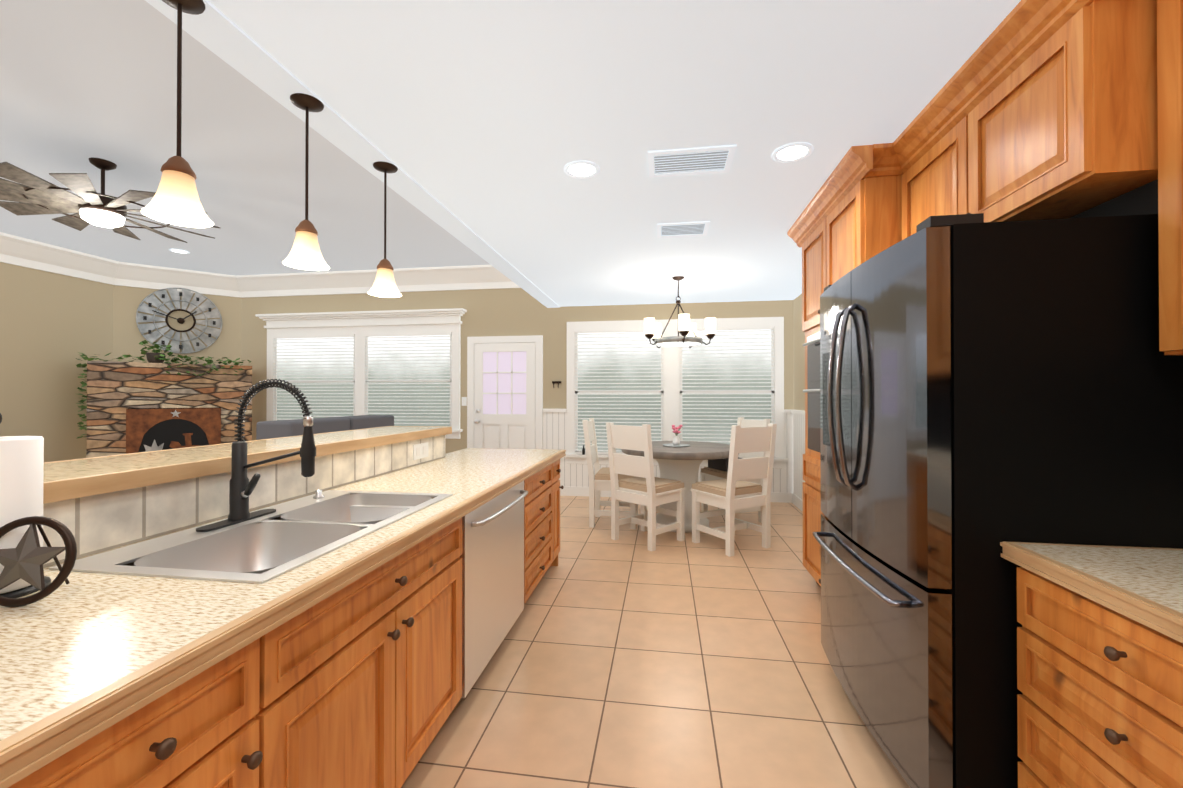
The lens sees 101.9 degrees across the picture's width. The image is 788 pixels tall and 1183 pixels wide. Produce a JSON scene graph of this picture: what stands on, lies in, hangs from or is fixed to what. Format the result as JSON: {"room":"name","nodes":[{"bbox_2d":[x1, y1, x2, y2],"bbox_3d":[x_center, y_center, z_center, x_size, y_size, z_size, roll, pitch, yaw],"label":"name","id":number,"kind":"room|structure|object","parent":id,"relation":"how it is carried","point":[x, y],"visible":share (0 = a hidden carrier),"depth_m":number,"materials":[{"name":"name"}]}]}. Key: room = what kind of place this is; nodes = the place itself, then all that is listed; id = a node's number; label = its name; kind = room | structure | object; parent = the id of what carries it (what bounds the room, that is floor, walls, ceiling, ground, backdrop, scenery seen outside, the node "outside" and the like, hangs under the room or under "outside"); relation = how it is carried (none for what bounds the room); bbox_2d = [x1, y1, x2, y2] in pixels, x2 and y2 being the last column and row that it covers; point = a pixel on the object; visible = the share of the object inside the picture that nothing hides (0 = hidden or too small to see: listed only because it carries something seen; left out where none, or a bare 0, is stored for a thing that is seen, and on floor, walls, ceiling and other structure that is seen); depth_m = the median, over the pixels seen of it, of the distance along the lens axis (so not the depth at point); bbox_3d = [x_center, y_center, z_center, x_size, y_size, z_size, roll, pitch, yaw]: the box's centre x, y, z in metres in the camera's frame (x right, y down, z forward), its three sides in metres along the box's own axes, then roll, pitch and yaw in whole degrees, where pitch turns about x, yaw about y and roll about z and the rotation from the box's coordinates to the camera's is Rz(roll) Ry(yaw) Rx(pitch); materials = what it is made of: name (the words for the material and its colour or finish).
{"room":"kitchen","nodes":[
{"label":"kitchen","id":0,"kind":"room"},
{"bbox_2d":[0,262,112,461],"bbox_3d":[-6.912,-0.235,2.365,0.100,3.100,7.940,0,0,9],"label":"wall","id":1,"kind":"structure","parent":0,"point":[53,326],"depth_m":5.64,"materials":[{"name":"beige paint"}]},
{"bbox_2d":[113,285,240,365],"bbox_3d":[-5.744,-0.208,6.714,1.499,3.100,0.071,0,0,-36],"label":"wall","id":2,"kind":"structure","parent":0,"point":[128,337],"depth_m":6.64,"materials":[{"name":"beige paint"}]},
{"bbox_2d":[136,287,221,353],"bbox_3d":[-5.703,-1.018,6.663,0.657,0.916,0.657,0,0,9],"label":"wall clock","id":3,"kind":"object","parent":2,"relation":"attached to","point":[208,304],"visible":0.94,"depth_m":6.65,"materials":[{"name":"grey metal"}]},
{"bbox_2d":[0,232,520,297],"bbox_3d":[-4.014,-1.594,2.471,5.599,0.280,8.799,0,0,9],"label":"crown molding","id":4,"kind":"structure","parent":2,"relation":"attached to","point":[23,252],"depth_m":6.53,"materials":[{"name":"white wood"}]},
{"bbox_2d":[0,0,489,275],"bbox_3d":[-4.064,-1.760,2.480,5.700,0.050,9.000,0,0,9],"label":"ceiling","id":5,"kind":"structure","parent":0,"point":[82,82],"depth_m":3.41,"materials":[{"name":"grey paint"}]},
{"bbox_2d":[0,157,219,242],"bbox_3d":[-3.645,-1.493,3.579,1.386,0.470,1.386,0,0,9],"label":"ceiling fan","id":6,"kind":"object","parent":5,"relation":"hanging from","point":[30,194],"visible":0.94,"depth_m":3.44,"materials":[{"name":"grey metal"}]},
{"bbox_2d":[169,249,189,253],"bbox_3d":[-4.936,-1.709,5.747,0.189,0.008,0.189,0,0,3],"label":"recessed light","id":7,"kind":"object","parent":5,"relation":"in","point":[173,250],"depth_m":5.75,"materials":[{"name":"grey glass"}]},
{"bbox_2d":[145,0,559,307],"bbox_3d":[-1.159,-1.181,2.037,0.175,0.012,8.798,0,0,9],"label":"ceiling beam","id":8,"kind":"structure","parent":0,"point":[218,32],"depth_m":2.04,"materials":[{"name":"grey paint"}]},
{"bbox_2d":[141,0,213,227],"bbox_3d":[-1.224,-0.850,1.423,0.163,0.658,0.163,0,0,3],"label":"pendant light","id":9,"kind":"object","parent":8,"relation":"hanging from","point":[175,200],"depth_m":1.42,"materials":[{"name":"white glass"}]},
{"bbox_2d":[283,93,329,270],"bbox_3d":[-1.147,-0.847,1.934,0.163,0.658,0.163,0,0,3],"label":"pendant light","id":10,"kind":"object","parent":8,"relation":"hanging from","point":[305,253],"depth_m":1.92,"materials":[{"name":"white glass"}]},
{"bbox_2d":[368,161,401,296],"bbox_3d":[-1.065,-0.844,2.478,0.163,0.658,0.163,0,0,3],"label":"pendant light","id":11,"kind":"object","parent":8,"relation":"hanging from","point":[384,285],"depth_m":2.45,"materials":[{"name":"white glass"}]},
{"bbox_2d":[241,288,793,464],"bbox_3d":[-1.284,-0.209,6.551,7.860,3.100,0.100,0,0,9],"label":"wall","id":12,"kind":"structure","parent":0,"point":[508,312],"depth_m":6.50,"materials":[{"name":"beige paint"}]},
{"bbox_2d":[255,308,466,438],"bbox_3d":[-3.270,-0.268,6.728,3.140,1.760,0.140,0,0,9],"label":"living room window","id":13,"kind":"structure","parent":12,"relation":"in","point":[403,367],"depth_m":6.75,"materials":[{"name":"white"}]},
{"bbox_2d":[462,397,466,405],"bbox_3d":[-1.742,0.101,6.561,0.070,0.120,0.010,0,0,9],"label":"switch plate","id":14,"kind":"object","parent":12,"relation":"attached to","point":[464,401],"visible":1,"depth_m":6.56,"materials":[{"name":"white plastic"}]},
{"bbox_2d":[467,335,542,448],"bbox_3d":[-1.177,0.280,6.420,1.050,2.120,0.118,0,0,9],"label":"back door","id":15,"kind":"structure","parent":12,"relation":"in","point":[504,392],"depth_m":6.46,"materials":[{"name":"white wood"}]},
{"bbox_2d":[543,409,786,502],"bbox_3d":[0.923,0.766,6.141,3.174,1.145,0.039,0,0,9],"label":"trim","id":16,"kind":"structure","parent":12,"relation":"attached to","point":[574,478],"depth_m":6.32,"materials":[{"name":"white wood"}]},
{"bbox_2d":[564,317,787,467],"bbox_3d":[1.022,-0.017,6.112,2.790,1.870,0.075,0,0,9],"label":"nook window","id":17,"kind":"structure","parent":12,"relation":"in","point":[626,372],"depth_m":6.12,"materials":[{"name":"white"}]},
{"bbox_2d":[208,0,1020,306],"bbox_3d":[0.346,-1.489,1.813,3.220,0.600,9.000,0,0,9],"label":"ceiling","id":18,"kind":"structure","parent":0,"point":[486,121],"depth_m":1.96,"materials":[{"name":"grey paint"}]},
{"bbox_2d":[564,161,599,178],"bbox_3d":[-0.051,-1.180,2.528,0.189,0.008,0.189,0,0,-30],"label":"recessed light","id":19,"kind":"object","parent":18,"relation":"in","point":[576,169],"depth_m":2.52,"materials":[{"name":"grey"}]},
{"bbox_2d":[644,276,715,347],"bbox_3d":[0.882,-0.825,4.796,0.697,0.690,0.694,0,0,9],"label":"chandelier","id":20,"kind":"object","parent":18,"relation":"hanging from","point":[687,330],"visible":1,"depth_m":4.68,"materials":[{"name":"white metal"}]},
{"bbox_2d":[657,221,709,237],"bbox_3d":[0.652,-1.174,3.433,0.360,0.007,0.280,0,0,9],"label":"ceiling vent","id":21,"kind":"object","parent":18,"relation":"in","point":[682,229],"depth_m":3.43,"materials":[{"name":"grey metal"}]},
{"bbox_2d":[648,145,736,177],"bbox_3d":[0.503,-1.181,2.444,0.420,0.007,0.270,0,0,9],"label":"ceiling vent","id":22,"kind":"object","parent":18,"relation":"in","point":[692,161],"depth_m":2.43,"materials":[{"name":"grey metal"}]},
{"bbox_2d":[772,142,813,162],"bbox_3d":[0.984,-1.181,2.352,0.189,0.008,0.189,0,0,3],"label":"recessed light","id":23,"kind":"object","parent":18,"relation":"in","point":[792,152],"depth_m":2.35,"materials":[{"name":"grey plastic"}]},
{"bbox_2d":[401,496,909,787],"bbox_3d":[-2.472,1.364,2.220,8.920,0.100,9.000,0,0,9],"label":"floor","id":24,"kind":"structure","parent":0,"point":[627,659],"depth_m":2.19,"materials":[{"name":"tile"}]},
{"bbox_2d":[76,340,251,457],"bbox_3d":[-5.465,0.323,6.235,1.719,2.032,0.870,0,0,-36],"label":"fireplace","id":25,"kind":"object","parent":24,"relation":"on","point":[155,403],"visible":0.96,"depth_m":6.09,"materials":[{"name":"stone"}]},
{"bbox_2d":[0,427,565,787],"bbox_3d":[-1.095,0.784,1.374,1.135,1.050,4.930,0,0,9],"label":"kitchen island","id":26,"kind":"object","parent":24,"relation":"on","point":[308,608],"depth_m":1.19,"materials":[{"name":"brown wood"}]},
{"bbox_2d":[49,490,452,583],"bbox_3d":[-0.933,0.517,1.569,0.570,0.205,0.960,0,0,9],"label":"sink","id":27,"kind":"object","parent":26,"relation":"in","point":[254,548],"depth_m":1.51,"materials":[{"name":"silver metal"}]},
{"bbox_2d":[76,427,447,490],"bbox_3d":[-1.520,0.235,1.158,0.420,0.045,4.370,0,0,9],"label":"island countertop","id":28,"kind":"structure","parent":26,"relation":"on","point":[100,471],"depth_m":1.57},
{"bbox_2d":[0,413,75,514],"bbox_3d":[-1.183,0.225,0.991,0.286,0.382,0.160,0,0,9],"label":"paper towel holder","id":29,"kind":"object","parent":28,"relation":"on","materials":[{"name":"white paper"}]},
{"bbox_2d":[256,415,393,439],"bbox_3d":[-2.875,0.785,4.879,0.970,1.090,1.810,0,0,9],"label":"sofa","id":30,"kind":"object","parent":24,"relation":"on","point":[276,429],"visible":0.17,"depth_m":4.43,"materials":[{"name":"grey fabric"}]},
{"bbox_2d":[582,418,637,529],"bbox_3d":[0.213,0.796,4.984,0.545,1.070,0.490,0,0,9],"label":"chair","id":31,"kind":"object","parent":24,"relation":"on","point":[599,481],"visible":0.54,"depth_m":4.78,"materials":[{"name":"beige wood"}]},
{"bbox_2d":[606,422,685,550],"bbox_3d":[0.492,0.792,4.354,0.545,1.070,0.490,0,0,-43],"label":"chair","id":32,"kind":"object","parent":24,"relation":"on","point":[647,490],"visible":1,"depth_m":4.25,"materials":[{"name":"beige wood"}]},
{"bbox_2d":[621,425,738,532],"bbox_3d":[0.895,0.821,4.901,1.180,1.018,1.180,0,0,9],"label":"table","id":33,"kind":"object","parent":24,"relation":"on","point":[676,458],"visible":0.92,"depth_m":4.71,"materials":[{"name":"beige wood"}]},
{"bbox_2d":[690,424,776,556],"bbox_3d":[1.237,0.791,4.201,0.490,1.070,0.545,0,0,-29],"label":"chair","id":34,"kind":"object","parent":24,"relation":"on","point":[731,494],"visible":1,"depth_m":4.06,"materials":[{"name":"beige wood"}]},
{"bbox_2d":[700,417,770,522],"bbox_3d":[1.531,0.797,5.132,0.545,1.070,0.490,0,0,-20],"label":"chair","id":35,"kind":"object","parent":24,"relation":"on","point":[707,473],"visible":0.35,"depth_m":5.08,"materials":[{"name":"beige wood"}]},
{"bbox_2d":[708,457,742,471],"bbox_3d":[1.430,0.690,5.096,0.240,0.209,0.320,0,0,-20],"label":"bag","id":36,"kind":"object","parent":35,"relation":"on","point":[720,464],"visible":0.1,"depth_m":5.00,"materials":[{"name":"grey"}]},
{"bbox_2d":[799,148,1002,587],"bbox_3d":[1.713,0.068,2.826,0.617,2.498,1.029,0,0,9],"label":"tall cabinet","id":37,"kind":"object","parent":24,"relation":"on","point":[856,219],"depth_m":2.79,"materials":[{"name":"brown wood"}]},
{"bbox_2d":[813,213,1182,787],"bbox_3d":[1.385,0.396,1.821,0.892,1.830,0.970,0,0,9],"label":"fridge","id":38,"kind":"object","parent":24,"relation":"on","point":[986,388],"visible":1,"depth_m":1.38,"materials":[{"name":"black metal"}]},
{"bbox_2d":[793,294,804,410],"bbox_3d":[1.881,-0.241,1.523,0.100,3.100,8.900,0,0,9],"label":"wall","id":39,"kind":"structure","parent":0,"point":[798,369],"depth_m":5.71,"materials":[{"name":"beige paint"}]},
{"bbox_2d":[787,410,804,511],"bbox_3d":[2.266,0.756,4.588,0.054,1.145,2.610,0,0,9],"label":"trim","id":40,"kind":"structure","parent":39,"relation":"attached to","point":[787,483],"depth_m":5.78,"materials":[{"name":"white wood"}]},
{"bbox_2d":[899,0,1146,241],"bbox_3d":[1.645,-0.893,1.792,0.440,0.588,1.035,0,0,9],"label":"upper cabinet","id":41,"kind":"object","parent":39,"relation":"attached to","point":[1051,108],"depth_m":1.48,"materials":[{"name":"brown wood"}]},
{"bbox_2d":[1143,0,1182,354],"bbox_3d":[1.561,-0.650,0.731,0.290,1.088,1.065,0,0,9],"label":"upper cabinet","id":42,"kind":"object","parent":39,"relation":"attached to","point":[1163,182],"depth_m":1.25,"materials":[{"name":"brown wood"}]},
{"bbox_2d":[1003,541,1182,643],"bbox_3d":[1.268,0.432,-0.073,0.631,0.045,2.770,0,0,9],"label":"countertop","id":43,"kind":"structure","parent":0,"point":[1144,585],"depth_m":1.12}
]}

